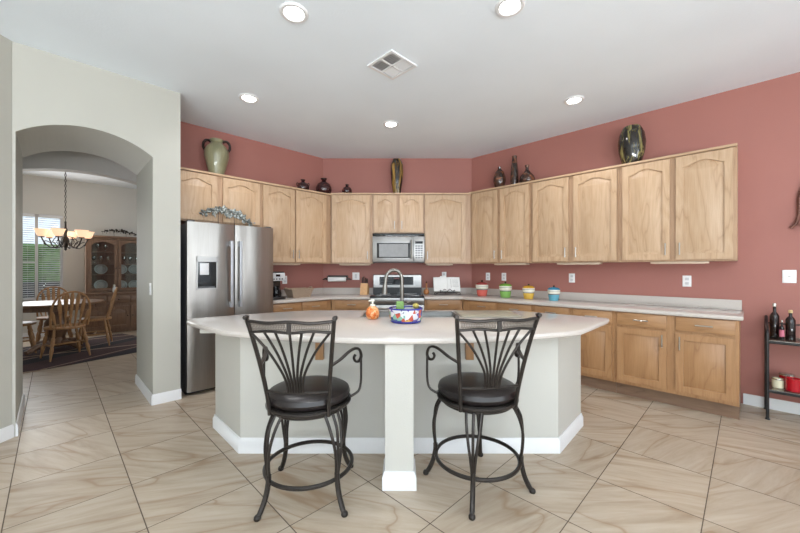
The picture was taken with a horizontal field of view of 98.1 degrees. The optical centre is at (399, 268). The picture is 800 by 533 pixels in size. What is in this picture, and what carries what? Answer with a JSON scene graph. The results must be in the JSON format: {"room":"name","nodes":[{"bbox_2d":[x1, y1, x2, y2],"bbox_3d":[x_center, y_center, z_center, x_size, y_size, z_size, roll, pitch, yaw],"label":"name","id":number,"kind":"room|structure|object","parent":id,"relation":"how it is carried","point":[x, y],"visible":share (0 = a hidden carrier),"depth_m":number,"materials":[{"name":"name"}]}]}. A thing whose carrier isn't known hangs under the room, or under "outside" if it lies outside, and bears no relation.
{"room":"kitchen","nodes":[
{"label":"kitchen","id":0,"kind":"room"},
{"bbox_2d":[0,35,11,428],"bbox_3d":[-3.058,-0.250,-0.955,0.140,3.100,7.290,0,0,0],"label":"wall","id":1,"kind":"structure","parent":0,"point":[5,44],"depth_m":2.62,"materials":[{"name":"beige paint"}]},
{"bbox_2d":[0,424,13,442],"bbox_3d":[-2.981,1.250,-0.966,0.014,0.100,7.279,0,0,0],"label":"baseboard","id":2,"kind":"structure","parent":1,"relation":"attached to","point":[6,433],"depth_m":2.63,"materials":[{"name":"white paint"}]},
{"bbox_2d":[23,244,59,281],"bbox_3d":[-10.960,0.300,9.829,1.000,2.000,6.000,0,0,45],"label":"hedge","id":3,"kind":"object","parent":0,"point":[56,254],"visible":0.02,"depth_m":9.91,"materials":[{"name":"green plant"}]},
{"bbox_2d":[23,281,59,297],"bbox_3d":[-8.683,0.800,8.047,0.740,1.000,1.600,0,0,45],"label":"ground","id":4,"kind":"structure","parent":0,"point":[24,284],"depth_m":7.94,"materials":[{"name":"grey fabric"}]},
{"bbox_2d":[23,174,136,332],"bbox_3d":[-6.484,-0.225,7.050,5.800,3.050,0.140,0,0,-45],"label":"wall","id":5,"kind":"structure","parent":0,"point":[92,207],"depth_m":6.96,"materials":[{"name":"paint"}]},
{"bbox_2d":[23,214,62,300],"bbox_3d":[-7.023,-0.215,6.518,1.005,1.630,0.050,0,0,-45],"label":"window","id":6,"kind":"structure","parent":5,"relation":"in","point":[36,215],"depth_m":6.61,"materials":[{"name":"white paint"}]},
{"bbox_2d":[23,213,34,299],"bbox_3d":[-7.086,-0.220,6.311,0.605,1.610,0.050,0,0,-45],"label":"window blind","id":7,"kind":"object","parent":6,"relation":"attached to","point":[28,215],"visible":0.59,"depth_m":6.46,"materials":[{"name":"white plastic"}]},
{"bbox_2d":[38,214,62,298],"bbox_3d":[-6.720,-0.220,6.677,0.050,1.610,0.330,0,0,45],"label":"window blind","id":8,"kind":"object","parent":6,"relation":"attached to","point":[42,216],"visible":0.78,"depth_m":6.67,"materials":[{"name":"white plastic"}]},
{"bbox_2d":[23,328,79,338],"bbox_3d":[-6.430,1.250,6.995,0.014,0.100,5.611,0,0,45],"label":"baseboard","id":9,"kind":"structure","parent":5,"relation":"attached to","point":[73,330],"depth_m":6.60,"materials":[{"name":"white paint"}]},
{"bbox_2d":[23,151,136,184],"bbox_3d":[-3.903,-0.250,4.469,5.600,3.100,0.160,0,0,-45],"label":"ceiling","id":10,"kind":"structure","parent":0,"point":[62,161],"depth_m":4.29,"materials":[{"name":"paint"}]},
{"bbox_2d":[12,41,179,436],"bbox_3d":[-2.907,-0.250,3.386,0.900,3.100,1.122,0,0,45],"label":"wall","id":11,"kind":"structure","parent":0,"point":[59,103],"depth_m":3.24,"materials":[{"name":"beige paint"}]},
{"bbox_2d":[16,394,24,435],"bbox_3d":[-3.287,1.250,3.007,0.911,0.100,0.014,0,0,45],"label":"baseboard","id":12,"kind":"object","parent":11,"relation":"attached to","point":[22,404],"visible":1,"depth_m":2.89,"materials":[{"name":"white paint"}]},
{"bbox_2d":[135,374,180,405],"bbox_3d":[-2.591,1.250,3.696,0.920,0.100,0.248,0,0,45],"label":"baseboard","id":13,"kind":"structure","parent":11,"relation":"attached to","point":[153,399],"depth_m":3.40,"materials":[{"name":"white paint"}]},
{"bbox_2d":[180,121,322,289],"bbox_3d":[-2.005,-0.250,4.826,0.141,3.100,2.189,0,0,45],"label":"wall","id":14,"kind":"structure","parent":0,"point":[248,158],"depth_m":4.86,"materials":[{"name":"red paint"}]},
{"bbox_2d":[180,167,262,226],"bbox_3d":[-2.229,-0.820,4.210,0.991,0.580,0.411,0,0,-45],"label":"upper cabinet","id":15,"kind":"object","parent":14,"relation":"attached to","point":[199,189],"visible":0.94,"depth_m":4.08,"materials":[{"name":"brown wood"}]},
{"bbox_2d":[202,138,230,173],"bbox_3d":[-2.249,-1.345,4.257,0.275,0.468,0.275,0,0,19],"label":"urn","id":16,"kind":"object","parent":15,"relation":"on","point":[216,155],"visible":0.89,"depth_m":4.17,"materials":[{"name":"green ceramic"}]},
{"bbox_2d":[262,182,331,263],"bbox_3d":[-1.478,-0.591,4.961,1.130,1.038,0.411,0,0,-45],"label":"upper cabinet","id":17,"kind":"object","parent":14,"relation":"attached to","point":[300,219],"visible":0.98,"depth_m":4.79,"materials":[{"name":"brown wood"}]},
{"bbox_2d":[296,179,309,189],"bbox_3d":[-1.421,-1.206,5.084,0.169,0.190,0.169,0,0,17],"label":"jar","id":18,"kind":"object","parent":17,"relation":"on","point":[302,184],"visible":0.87,"depth_m":5.03,"materials":[{"name":"red ceramic"}]},
{"bbox_2d":[316,178,331,193],"bbox_3d":[-1.174,-1.248,5.346,0.240,0.274,0.240,0,0,-15],"label":"jar","id":19,"kind":"object","parent":17,"relation":"on","point":[323,186],"visible":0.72,"depth_m":5.26,"materials":[{"name":"red ceramic"}]},
{"bbox_2d":[323,158,471,287],"bbox_3d":[-0.042,-0.250,5.580,2.478,3.100,0.140,0,0,0],"label":"wall","id":20,"kind":"structure","parent":0,"point":[363,175],"depth_m":5.51,"materials":[{"name":"red paint"}]},
{"bbox_2d":[281,288,372,295],"bbox_3d":[-1.299,0.352,5.257,1.783,0.095,0.375,0,0,-27],"label":"backsplash","id":21,"kind":"structure","parent":20,"relation":"attached to","point":[316,290],"depth_m":5.49,"materials":[{"name":"grey stone"}]},
{"bbox_2d":[322,275,351,279],"bbox_3d":[-0.985,0.144,5.465,0.462,0.072,0.087,0,0,0],"label":"paper towel holder","id":22,"kind":"object","parent":20,"relation":"attached to","point":[328,275],"visible":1,"depth_m":5.50,"materials":[{"name":"brown metal"}]},
{"bbox_2d":[328,277,345,280],"bbox_3d":[-0.985,0.168,5.435,0.276,0.070,0.070,0,0,0],"label":"paper towel roll","id":23,"kind":"object","parent":22,"relation":"on","point":[329,278],"visible":1,"depth_m":5.40,"materials":[{"name":"white paper"}]},
{"bbox_2d":[330,193,373,263],"bbox_3d":[-0.811,-0.599,5.323,0.798,1.053,0.371,0,0,0],"label":"upper cabinet","id":24,"kind":"object","parent":20,"relation":"attached to","point":[351,213],"visible":0.98,"depth_m":5.17,"materials":[{"name":"brown wood"}]},
{"bbox_2d":[342,184,351,192],"bbox_3d":[-0.815,-1.208,5.345,0.152,0.164,0.152,0,0,-15],"label":"jar","id":25,"kind":"object","parent":24,"relation":"on","point":[346,189],"visible":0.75,"depth_m":5.29,"materials":[{"name":"red ceramic"}]},
{"bbox_2d":[372,193,424,232],"bbox_3d":[-0.022,-0.824,5.323,0.776,0.603,0.371,0,0,0],"label":"upper cabinet","id":26,"kind":"object","parent":20,"relation":"attached to","point":[392,212],"visible":1,"depth_m":5.17,"materials":[{"name":"brown wood"}]},
{"bbox_2d":[390,158,402,192],"bbox_3d":[-0.048,-1.406,5.350,0.198,0.560,0.158,0,0,0],"label":"vase","id":27,"kind":"object","parent":26,"relation":"on","point":[396,171],"visible":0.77,"depth_m":5.29,"materials":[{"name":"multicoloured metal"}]},
{"bbox_2d":[373,233,423,262],"bbox_3d":[-0.022,-0.303,5.279,0.764,0.430,0.455,0,0,0],"label":"microwave","id":28,"kind":"object","parent":26,"relation":"attached to","point":[387,247],"visible":1,"depth_m":5.10,"materials":[{"name":"grey metal"}]},
{"bbox_2d":[423,193,470,263],"bbox_3d":[0.750,-0.599,5.323,0.765,1.053,0.371,0,0,0],"label":"upper cabinet","id":29,"kind":"object","parent":20,"relation":"attached to","point":[447,216],"visible":0.99,"depth_m":5.17,"materials":[{"name":"brown wood"}]},
{"bbox_2d":[422,288,741,309],"bbox_3d":[1.953,0.352,4.607,3.658,0.095,0.485,0,0,36],"label":"backsplash","id":30,"kind":"structure","parent":20,"relation":"attached to","point":[634,299],"depth_m":3.95,"materials":[{"name":"white stone"}]},
{"bbox_2d":[0,0,799,188],"bbox_3d":[-2.000,-1.810,2.350,17.000,0.120,14.300,0,0,0],"label":"ceiling","id":31,"kind":"structure","parent":0,"point":[483,82],"depth_m":2.92,"materials":[{"name":"paint"}]},
{"bbox_2d":[33,172,94,250],"bbox_3d":[-5.865,-1.030,6.085,0.714,1.439,0.796,0,0,33],"label":"chandelier","id":32,"kind":"object","parent":31,"relation":"hanging from","point":[41,232],"visible":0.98,"depth_m":6.06,"materials":[{"name":"brown metal"}]},
{"bbox_2d":[239,93,258,102],"bbox_3d":[-1.550,-1.744,3.560,0.194,0.012,0.194,0,0,0],"label":"recessed light","id":33,"kind":"object","parent":31,"relation":"in","point":[246,97],"visible":1,"depth_m":3.55,"materials":[{"name":"white paint"}]},
{"bbox_2d":[279,2,308,22],"bbox_3d":[-0.725,-1.744,2.372,0.194,0.012,0.194,0,0,0],"label":"recessed light","id":34,"kind":"object","parent":31,"relation":"in","point":[293,12],"visible":1,"depth_m":2.37,"materials":[{"name":"white paint"}]},
{"bbox_2d":[383,121,398,127],"bbox_3d":[-0.109,-1.744,4.200,0.194,0.012,0.194,0,0,0],"label":"recessed light","id":35,"kind":"object","parent":31,"relation":"in","point":[390,124],"visible":1,"depth_m":4.20,"materials":[{"name":"white paint"}]},
{"bbox_2d":[367,49,416,79],"bbox_3d":[-0.068,-1.744,2.985,0.304,0.012,0.304,0,0,-45],"label":"ceiling vent","id":36,"kind":"object","parent":31,"relation":"in","point":[391,64],"visible":1,"depth_m":2.97,"materials":[{"name":"white metal"}]},
{"bbox_2d":[495,0,524,16],"bbox_3d":[0.733,-1.744,2.313,0.194,0.012,0.194,0,0,0],"label":"recessed light","id":37,"kind":"object","parent":31,"relation":"in","point":[503,8],"visible":1,"depth_m":2.32,"materials":[{"name":"white paint"}]},
{"bbox_2d":[564,95,583,104],"bbox_3d":[1.807,-1.744,3.604,0.194,0.012,0.194,0,0,0],"label":"recessed light","id":38,"kind":"object","parent":31,"relation":"in","point":[572,100],"visible":1,"depth_m":3.59,"materials":[{"name":"white paint"}]},
{"bbox_2d":[0,330,799,532],"bbox_3d":[-3.000,1.360,3.500,22.000,0.120,21.000,0,0,0],"label":"floor","id":39,"kind":"structure","parent":0,"point":[90,453],"depth_m":2.18,"materials":[{"name":"tile"}]},
{"bbox_2d":[23,333,136,373],"bbox_3d":[-5.254,1.295,5.282,2.000,0.009,2.600,0,0,28],"label":"rug","id":40,"kind":"object","parent":39,"relation":"on","point":[122,344],"visible":0.56,"depth_m":5.27,"materials":[{"name":"brown carpet"}]},
{"bbox_2d":[23,321,36,352],"bbox_3d":[-5.853,0.802,5.232,0.454,0.971,0.518,0,0,39],"label":"dining chair","id":41,"kind":"object","parent":40,"relation":"on","point":[28,324],"visible":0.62,"depth_m":5.27,"materials":[{"name":"brown wood"}]},
{"bbox_2d":[36,286,72,342],"bbox_3d":[-6.009,0.802,6.038,0.518,0.971,0.454,0,0,42],"label":"dining chair","id":42,"kind":"object","parent":40,"relation":"on","point":[39,329],"visible":0.54,"depth_m":6.05,"materials":[{"name":"brown wood"}]},
{"bbox_2d":[23,299,104,354],"bbox_3d":[-5.487,0.911,5.544,1.180,0.749,1.180,0,0,28],"label":"dining table","id":43,"kind":"object","parent":40,"relation":"on","point":[45,305],"visible":0.52,"depth_m":5.45,"materials":[{"name":"brown wood"}]},
{"bbox_2d":[40,291,90,361],"bbox_3d":[-4.840,0.802,5.033,0.518,0.971,0.454,0,0,31],"label":"dining chair","id":44,"kind":"object","parent":40,"relation":"on","point":[69,325],"visible":1,"depth_m":4.96,"materials":[{"name":"brown wood"}]},
{"bbox_2d":[77,287,117,345],"bbox_3d":[-5.100,0.802,5.861,0.518,0.971,0.454,0,0,-35],"label":"dining chair","id":45,"kind":"object","parent":40,"relation":"on","point":[107,317],"visible":0.77,"depth_m":5.80,"materials":[{"name":"brown wood"}]},
{"bbox_2d":[80,235,136,334],"bbox_3d":[-5.871,0.320,7.201,1.170,1.960,0.504,0,0,-45],"label":"china hutch","id":46,"kind":"object","parent":39,"relation":"on","point":[113,252],"visible":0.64,"depth_m":7.11,"materials":[{"name":"brown wood"}]},
{"bbox_2d":[94,264,107,273],"bbox_3d":[-6.140,0.009,7.122,0.052,0.207,0.210,0,0,45],"label":"plate","id":47,"kind":"object","parent":46,"relation":"on","point":[100,269],"visible":1,"depth_m":7.12,"materials":[{"name":"grey ceramic"}]},
{"bbox_2d":[94,280,107,287],"bbox_3d":[-6.140,0.340,7.123,0.054,0.217,0.220,0,0,45],"label":"plate","id":48,"kind":"object","parent":46,"relation":"in","point":[99,283],"visible":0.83,"depth_m":7.13,"materials":[{"name":"grey ceramic"}]},
{"bbox_2d":[92,251,136,253],"bbox_3d":[-5.927,-0.336,7.256,0.314,0.018,0.928,0,0,45],"label":"shelf","id":49,"kind":"object","parent":46,"relation":"attached to","point":[93,252],"depth_m":7.25,"materials":[{"name":"brown wood"}]},
{"bbox_2d":[92,263,136,264],"bbox_3d":[-5.927,-0.091,7.256,0.314,0.018,0.928,0,0,45],"label":"shelf","id":50,"kind":"object","parent":46,"relation":"attached to","point":[92,263],"depth_m":7.24,"materials":[{"name":"brown wood"}]},
{"bbox_2d":[101,229,136,235],"bbox_3d":[-5.847,-0.749,7.281,0.634,0.175,0.030,0,0,-45],"label":"leaf","id":51,"kind":"object","parent":46,"relation":"on","point":[122,230],"visible":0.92,"depth_m":7.28,"materials":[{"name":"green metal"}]},
{"bbox_2d":[128,265,136,273],"bbox_3d":[-5.754,0.014,7.507,0.051,0.197,0.200,0,0,45],"label":"plate","id":52,"kind":"object","parent":46,"relation":"on","point":[132,269],"visible":0.88,"depth_m":7.50,"materials":[{"name":"grey ceramic"}]},
{"bbox_2d":[180,220,272,394],"bbox_3d":[-2.057,0.402,4.046,0.899,1.794,0.788,0,0,-45],"label":"refrigerator","id":53,"kind":"object","parent":39,"relation":"on","point":[226,270],"visible":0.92,"depth_m":3.67,"materials":[{"name":"grey metal"}]},
{"bbox_2d":[199,205,254,225],"bbox_3d":[-2.017,-0.603,4.088,0.034,0.273,0.635,0,0,45],"label":"leaf","id":54,"kind":"object","parent":53,"relation":"on","point":[227,212],"visible":0.99,"depth_m":4.07,"materials":[{"name":"grey metal"}]},
{"bbox_2d":[273,300,330,311],"bbox_3d":[-1.395,0.870,4.874,1.120,0.858,0.651,0,0,-45],"label":"base cabinet","id":55,"kind":"object","parent":39,"relation":"on","point":[323,304],"visible":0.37,"depth_m":4.59,"materials":[{"name":"brown wood"}]},
{"bbox_2d":[273,288,372,303],"bbox_3d":[-1.169,0.372,5.006,1.782,0.135,0.932,0,0,-28],"label":"countertop","id":56,"kind":"structure","parent":55,"relation":"on","point":[318,294],"depth_m":5.01,"materials":[{"name":"white stone"}]},
{"bbox_2d":[273,272,285,299],"bbox_3d":[-1.641,0.221,4.533,0.268,0.357,0.200,0,0,45],"label":"coffee maker","id":57,"kind":"object","parent":56,"relation":"on","point":[277,276],"visible":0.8,"depth_m":4.46,"materials":[{"name":"black plastic"}]},
{"bbox_2d":[283,286,313,297],"bbox_3d":[-1.411,0.328,4.840,0.398,0.142,0.244,0,0,-45],"label":"wicker basket","id":58,"kind":"object","parent":56,"relation":"on","point":[290,292],"visible":0.99,"depth_m":4.76,"materials":[{"name":"beige wicker"}]},
{"bbox_2d":[360,276,368,294],"bbox_3d":[-0.544,0.261,5.340,0.110,0.277,0.150,0,0,8],"label":"knife block","id":59,"kind":"object","parent":56,"relation":"on","point":[364,288],"visible":1,"depth_m":5.30,"materials":[{"name":"brown wood"}]},
{"bbox_2d":[242,315,362,521],"bbox_3d":[-0.527,0.766,1.990,0.614,1.067,0.601,0,0,0],"label":"bar stool","id":60,"kind":"object","parent":39,"relation":"on","point":[312,397],"visible":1,"depth_m":1.82,"materials":[{"name":"black metal"}]},
{"bbox_2d":[269,375,349,410],"bbox_3d":[-0.530,0.714,2.032,0.472,0.077,0.472,0,0,3],"label":"seat cushion","id":61,"kind":"object","parent":60,"relation":"on","point":[339,397],"depth_m":1.88,"materials":[{"name":"brown leather"}]},
{"bbox_2d":[331,299,369,309],"bbox_3d":[-0.818,0.870,5.183,0.780,0.858,0.651,0,0,0],"label":"base cabinet","id":62,"kind":"object","parent":39,"relation":"on","point":[335,304],"visible":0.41,"depth_m":4.89,"materials":[{"name":"brown wood"}]},
{"bbox_2d":[200,329,582,490],"bbox_3d":[-0.009,0.870,2.647,3.052,0.858,1.239,0,0,0],"label":"kitchen island","id":63,"kind":"object","parent":39,"relation":"on","point":[391,414],"visible":0.58,"depth_m":2.45,"materials":[{"name":"paint"}]},
{"bbox_2d":[186,310,608,343],"bbox_3d":[0.000,0.420,2.664,3.380,0.040,1.342,0,0,0],"label":"island countertop","id":64,"kind":"structure","parent":63,"relation":"on","point":[351,328],"depth_m":2.39,"materials":[{"name":"white stone"}]},
{"bbox_2d":[366,299,378,318],"bbox_3d":[-0.218,0.323,2.755,0.110,0.154,0.110,0,0,0],"label":"soap dispenser","id":65,"kind":"object","parent":64,"relation":"on","point":[372,312],"visible":1,"depth_m":2.72,"materials":[{"name":"orange ceramic"}]},
{"bbox_2d":[382,268,411,305],"bbox_3d":[-0.031,0.199,3.247,0.282,0.401,0.064,0,0,-17],"label":"kitchen faucet","id":66,"kind":"object","parent":64,"relation":"on","point":[384,289],"visible":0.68,"depth_m":3.24,"materials":[{"name":"silver metal"}]},
{"bbox_2d":[389,306,422,323],"bbox_3d":[0.043,0.345,2.600,0.256,0.108,0.256,0,0,0],"label":"bowl","id":67,"kind":"object","parent":64,"relation":"on","point":[408,315],"visible":0.95,"depth_m":2.50,"materials":[{"name":"ceramic"}]},
{"bbox_2d":[396,301,403,308],"bbox_3d":[0.000,0.310,2.615,0.060,0.128,0.024,0,0,0],"label":"sponge","id":68,"kind":"object","parent":67,"relation":"in","point":[399,304],"visible":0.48,"depth_m":2.60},
{"bbox_2d":[361,311,459,316],"bbox_3d":[0.087,0.498,3.025,0.819,0.203,0.374,0,0,0],"label":"sink","id":69,"kind":"object","parent":64,"relation":"in","point":[381,313],"visible":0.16,"depth_m":3.19,"materials":[{"name":"metal"}]},
{"bbox_2d":[363,312,388,316],"bbox_3d":[-0.111,0.501,3.025,0.392,0.198,0.344,0,0,0],"label":"basin","id":70,"kind":"object","parent":69,"relation":"in","point":[381,314],"depth_m":3.19,"materials":[{"name":"silver metal"}]},
{"bbox_2d":[422,312,453,316],"bbox_3d":[0.291,0.501,3.025,0.382,0.198,0.344,0,0,0],"label":"basin","id":71,"kind":"object","parent":69,"relation":"in","point":[424,314],"depth_m":3.19,"materials":[{"name":"silver metal"}]},
{"bbox_2d":[455,310,521,316],"bbox_3d":[0.754,0.394,3.025,0.492,0.012,0.390,0,0,0],"label":"cutting board","id":72,"kind":"object","parent":64,"relation":"on","point":[463,313],"visible":1,"depth_m":2.99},
{"bbox_2d":[370,275,423,309],"bbox_3d":[-0.041,0.698,5.142,0.760,1.205,0.686,0,0,0],"label":"range","id":73,"kind":"object","parent":39,"relation":"on","point":[412,283],"visible":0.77,"depth_m":5.42,"materials":[{"name":"grey metal"}]},
{"bbox_2d":[370,293,423,297],"bbox_3d":[-0.041,0.399,5.145,0.760,0.025,0.550,0,0,0],"label":"cooktop","id":74,"kind":"object","parent":73,"relation":"in","point":[375,295],"depth_m":4.96,"materials":[{"name":"black glass"}]},
{"bbox_2d":[375,304,423,309],"bbox_3d":[-0.041,0.846,5.139,0.756,0.868,0.681,0,0,0],"label":"oven","id":75,"kind":"object","parent":73,"relation":"in","point":[380,306],"depth_m":4.85,"materials":[{"name":"silver glass"}]},
{"bbox_2d":[424,299,462,309],"bbox_3d":[0.735,0.870,5.183,0.778,0.858,0.651,0,0,0],"label":"base cabinet","id":76,"kind":"object","parent":39,"relation":"on","point":[428,304],"visible":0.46,"depth_m":4.89,"materials":[{"name":"brown wood"}]},
{"bbox_2d":[423,312,541,520],"bbox_3d":[0.488,0.766,2.067,0.602,1.067,0.638,0,0,-19],"label":"bar stool","id":77,"kind":"object","parent":39,"relation":"on","point":[479,394],"visible":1,"depth_m":1.89,"materials":[{"name":"black metal"}]},
{"bbox_2d":[438,372,515,405],"bbox_3d":[0.466,0.714,2.105,0.472,0.077,0.472,0,0,-8],"label":"seat cushion","id":78,"kind":"object","parent":77,"relation":"on","point":[449,394],"depth_m":1.95,"materials":[{"name":"brown leather"}]},
{"bbox_2d":[463,300,533,311],"bbox_3d":[1.359,0.870,4.825,1.254,0.858,0.651,0,0,45],"label":"base cabinet","id":79,"kind":"object","parent":39,"relation":"on","point":[467,304],"visible":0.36,"depth_m":4.55,"materials":[{"name":"brown wood"}]},
{"bbox_2d":[422,288,743,320],"bbox_3d":[1.783,0.372,4.367,3.670,0.135,0.986,0,0,38],"label":"countertop","id":80,"kind":"structure","parent":79,"relation":"on","point":[724,309],"depth_m":3.86,"materials":[{"name":"white stone"}]},
{"bbox_2d":[434,289,460,294],"bbox_3d":[0.715,0.300,5.325,0.400,0.195,0.198,0,0,0],"label":"easel","id":81,"kind":"object","parent":80,"relation":"on","point":[445,289],"visible":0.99,"depth_m":5.24,"materials":[{"name":"brown metal"}]},
{"bbox_2d":[433,276,460,291],"bbox_3d":[0.715,0.233,5.301,0.410,0.240,0.144,0,0,0],"label":"open cookbook","id":82,"kind":"object","parent":81,"relation":"on","point":[441,283],"visible":1,"depth_m":5.29,"materials":[{"name":"white paper"}]},
{"bbox_2d":[476,280,487,295],"bbox_3d":[1.195,0.285,5.056,0.180,0.229,0.180,0,0,-45],"label":"canister","id":83,"kind":"object","parent":80,"relation":"on","point":[481,287],"visible":0.99,"depth_m":4.99,"materials":[{"name":"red ceramic"}]},
{"bbox_2d":[499,282,511,297],"bbox_3d":[1.457,0.290,4.794,0.173,0.219,0.172,0,0,45],"label":"canister","id":84,"kind":"object","parent":80,"relation":"on","point":[505,289],"visible":1,"depth_m":4.73,"materials":[{"name":"ceramic"}]},
{"bbox_2d":[522,284,534,298],"bbox_3d":[1.690,0.301,4.561,0.156,0.198,0.155,0,0,45],"label":"canister","id":85,"kind":"object","parent":80,"relation":"on","point":[528,291],"visible":0.99,"depth_m":4.51,"materials":[{"name":"ceramic"}]},
{"bbox_2d":[547,285,559,300],"bbox_3d":[1.920,0.305,4.331,0.148,0.188,0.148,0,0,45],"label":"canister","id":86,"kind":"object","parent":80,"relation":"on","point":[553,292],"visible":1,"depth_m":4.28,"materials":[{"name":"teal ceramic"}]},
{"bbox_2d":[534,305,615,392],"bbox_3d":[2.106,0.870,4.078,0.855,0.858,0.651,0,0,45],"label":"base cabinet","id":87,"kind":"object","parent":39,"relation":"on","point":[598,344],"visible":0.48,"depth_m":3.70,"materials":[{"name":"brown wood"}]},
{"bbox_2d":[615,311,739,419],"bbox_3d":[2.735,0.870,3.449,0.920,0.858,0.651,0,0,45],"label":"base cabinet","id":88,"kind":"object","parent":39,"relation":"on","point":[693,363],"visible":1,"depth_m":3.20,"materials":[{"name":"brown wood"}]},
{"bbox_2d":[764,315,799,419],"bbox_3d":[3.534,0.865,2.844,0.759,0.868,0.344,0,0,45],"label":"metal rack","id":89,"kind":"object","parent":39,"relation":"on","point":[767,391],"visible":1,"depth_m":2.99,"materials":[{"name":"black metal"}]},
{"bbox_2d":[769,303,779,337],"bbox_3d":[3.351,0.462,3.105,0.062,0.306,0.062,0,0,45],"label":"bottle","id":90,"kind":"object","parent":89,"relation":"on","point":[774,318],"visible":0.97,"depth_m":3.09,"materials":[{"name":"black glass"}]},
{"bbox_2d":[771,377,783,388],"bbox_3d":[3.303,0.998,3.033,0.078,0.080,0.078,0,0,-45],"label":"candle","id":91,"kind":"object","parent":89,"relation":"on","point":[777,382],"visible":1,"depth_m":3.01,"materials":[{"name":"beige wax"}]},
{"bbox_2d":[779,320,783,338],"bbox_3d":[3.334,0.532,3.030,0.031,0.166,0.031,0,0,-45],"label":"bottle","id":92,"kind":"object","parent":89,"relation":"on","point":[781,328],"visible":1,"depth_m":3.02,"materials":[{"name":"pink glass"}]},
{"bbox_2d":[779,372,795,386],"bbox_3d":[3.417,0.982,3.064,0.100,0.112,0.100,0,0,45],"label":"candle","id":93,"kind":"object","parent":89,"relation":"on","point":[783,375],"visible":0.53,"depth_m":3.04,"materials":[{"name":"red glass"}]},
{"bbox_2d":[785,310,795,339],"bbox_3d":[3.389,0.487,3.011,0.062,0.256,0.062,0,0,-45],"label":"bottle","id":94,"kind":"object","parent":89,"relation":"on","point":[790,322],"visible":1,"depth_m":3.00,"materials":[{"name":"black glass"}]},
{"bbox_2d":[785,377,799,392],"bbox_3d":[3.345,0.986,2.948,0.100,0.104,0.100,0,0,45],"label":"candle","id":95,"kind":"object","parent":89,"relation":"on","point":[792,384],"visible":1,"depth_m":2.92,"materials":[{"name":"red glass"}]},
{"bbox_2d":[472,72,799,402],"bbox_3d":[2.967,-0.250,3.779,0.141,3.100,5.149,0,0,-45],"label":"wall","id":96,"kind":"structure","parent":0,"point":[763,118],"depth_m":3.38,"materials":[{"name":"red paint"}]},
{"bbox_2d":[469,181,530,263],"bbox_3d":[1.409,-0.606,5.001,1.081,1.068,0.331,0,0,45],"label":"upper cabinet","id":97,"kind":"object","parent":96,"relation":"attached to","point":[500,216],"visible":0.99,"depth_m":4.82,"materials":[{"name":"brown wood"}]},
{"bbox_2d":[493,167,505,186],"bbox_3d":[1.439,-1.303,5.017,0.176,0.324,0.176,0,0,0],"label":"vase","id":98,"kind":"object","parent":97,"relation":"on","point":[499,179],"visible":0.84,"depth_m":4.96,"materials":[{"name":"orange metal"}]},
{"bbox_2d":[494,263,528,264],"bbox_3d":[1.549,-0.059,4.822,0.470,0.024,0.110,0,0,45],"label":"light","id":99,"kind":"object","parent":97,"relation":"attached to","point":[495,263],"visible":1,"depth_m":4.76,"materials":[{"name":"beige plastic"}]},
{"bbox_2d":[510,155,518,183],"bbox_3d":[1.602,-1.356,4.854,0.112,0.430,0.112,0,0,0],"label":"bottle vase","id":100,"kind":"object","parent":97,"relation":"on","point":[514,178],"visible":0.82,"depth_m":4.82,"materials":[{"name":"orange metal"}]},
{"bbox_2d":[519,165,534,182],"bbox_3d":[1.730,-1.272,4.721,0.212,0.262,0.212,0,0,0],"label":"vase","id":101,"kind":"object","parent":97,"relation":"on","point":[527,175],"visible":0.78,"depth_m":4.65,"materials":[{"name":"brown ceramic"}]},
{"bbox_2d":[530,165,619,262],"bbox_3d":[2.147,-0.606,4.263,1.002,1.068,0.331,0,0,45],"label":"upper cabinet","id":102,"kind":"object","parent":96,"relation":"attached to","point":[575,217],"visible":1,"depth_m":4.13,"materials":[{"name":"brown wood"}]},
{"bbox_2d":[557,262,601,264],"bbox_3d":[2.167,-0.059,4.204,0.110,0.024,0.480,0,0,-45],"label":"light","id":103,"kind":"object","parent":102,"relation":"attached to","point":[582,263],"visible":0.94,"depth_m":4.12,"materials":[{"name":"beige plastic"}]},
{"bbox_2d":[619,143,737,261],"bbox_3d":[2.832,-0.606,3.578,0.931,1.068,0.331,0,0,45],"label":"upper cabinet","id":104,"kind":"object","parent":96,"relation":"attached to","point":[681,206],"visible":1,"depth_m":3.44,"materials":[{"name":"brown wood"}]},
{"bbox_2d":[618,124,645,163],"bbox_3d":[2.574,-1.356,3.854,0.268,0.430,0.268,0,0,0],"label":"vase","id":105,"kind":"object","parent":104,"relation":"on","point":[632,138],"visible":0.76,"depth_m":3.76,"materials":[{"name":"black ceramic"}]},
{"bbox_2d":[650,261,709,263],"bbox_3d":[2.839,-0.059,3.532,0.460,0.024,0.110,0,0,45],"label":"light","id":106,"kind":"object","parent":104,"relation":"attached to","point":[670,262],"visible":0.96,"depth_m":3.47,"materials":[{"name":"beige plastic"}]},
{"bbox_2d":[683,276,690,286],"bbox_3d":[3.006,0.132,3.635,0.072,0.116,0.008,0,0,45],"label":"wall outlet","id":107,"kind":"object","parent":96,"relation":"attached to","point":[686,279],"visible":1,"depth_m":3.63,"materials":[{"name":"white plastic"}]},
{"bbox_2d":[743,393,799,414],"bbox_3d":[4.019,1.250,2.618,2.031,0.100,0.014,0,0,45],"label":"baseboard","id":108,"kind":"structure","parent":96,"relation":"attached to","point":[748,399],"depth_m":3.19,"materials":[{"name":"white paint"}]},
{"bbox_2d":[782,270,796,282],"bbox_3d":[3.511,0.072,3.129,0.086,0.118,0.010,0,0,45],"label":"light switch","id":109,"kind":"object","parent":96,"relation":"attached to","point":[788,276],"visible":1,"depth_m":3.13,"materials":[{"name":"white plastic"}]},
{"bbox_2d":[789,191,799,228],"bbox_3d":[3.593,-0.639,2.968,0.347,0.573,0.119,0,0,45],"label":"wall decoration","id":110,"kind":"object","parent":96,"relation":"attached to","point":[798,198],"visible":1,"depth_m":3.08,"materials":[{"name":"brown metal"}]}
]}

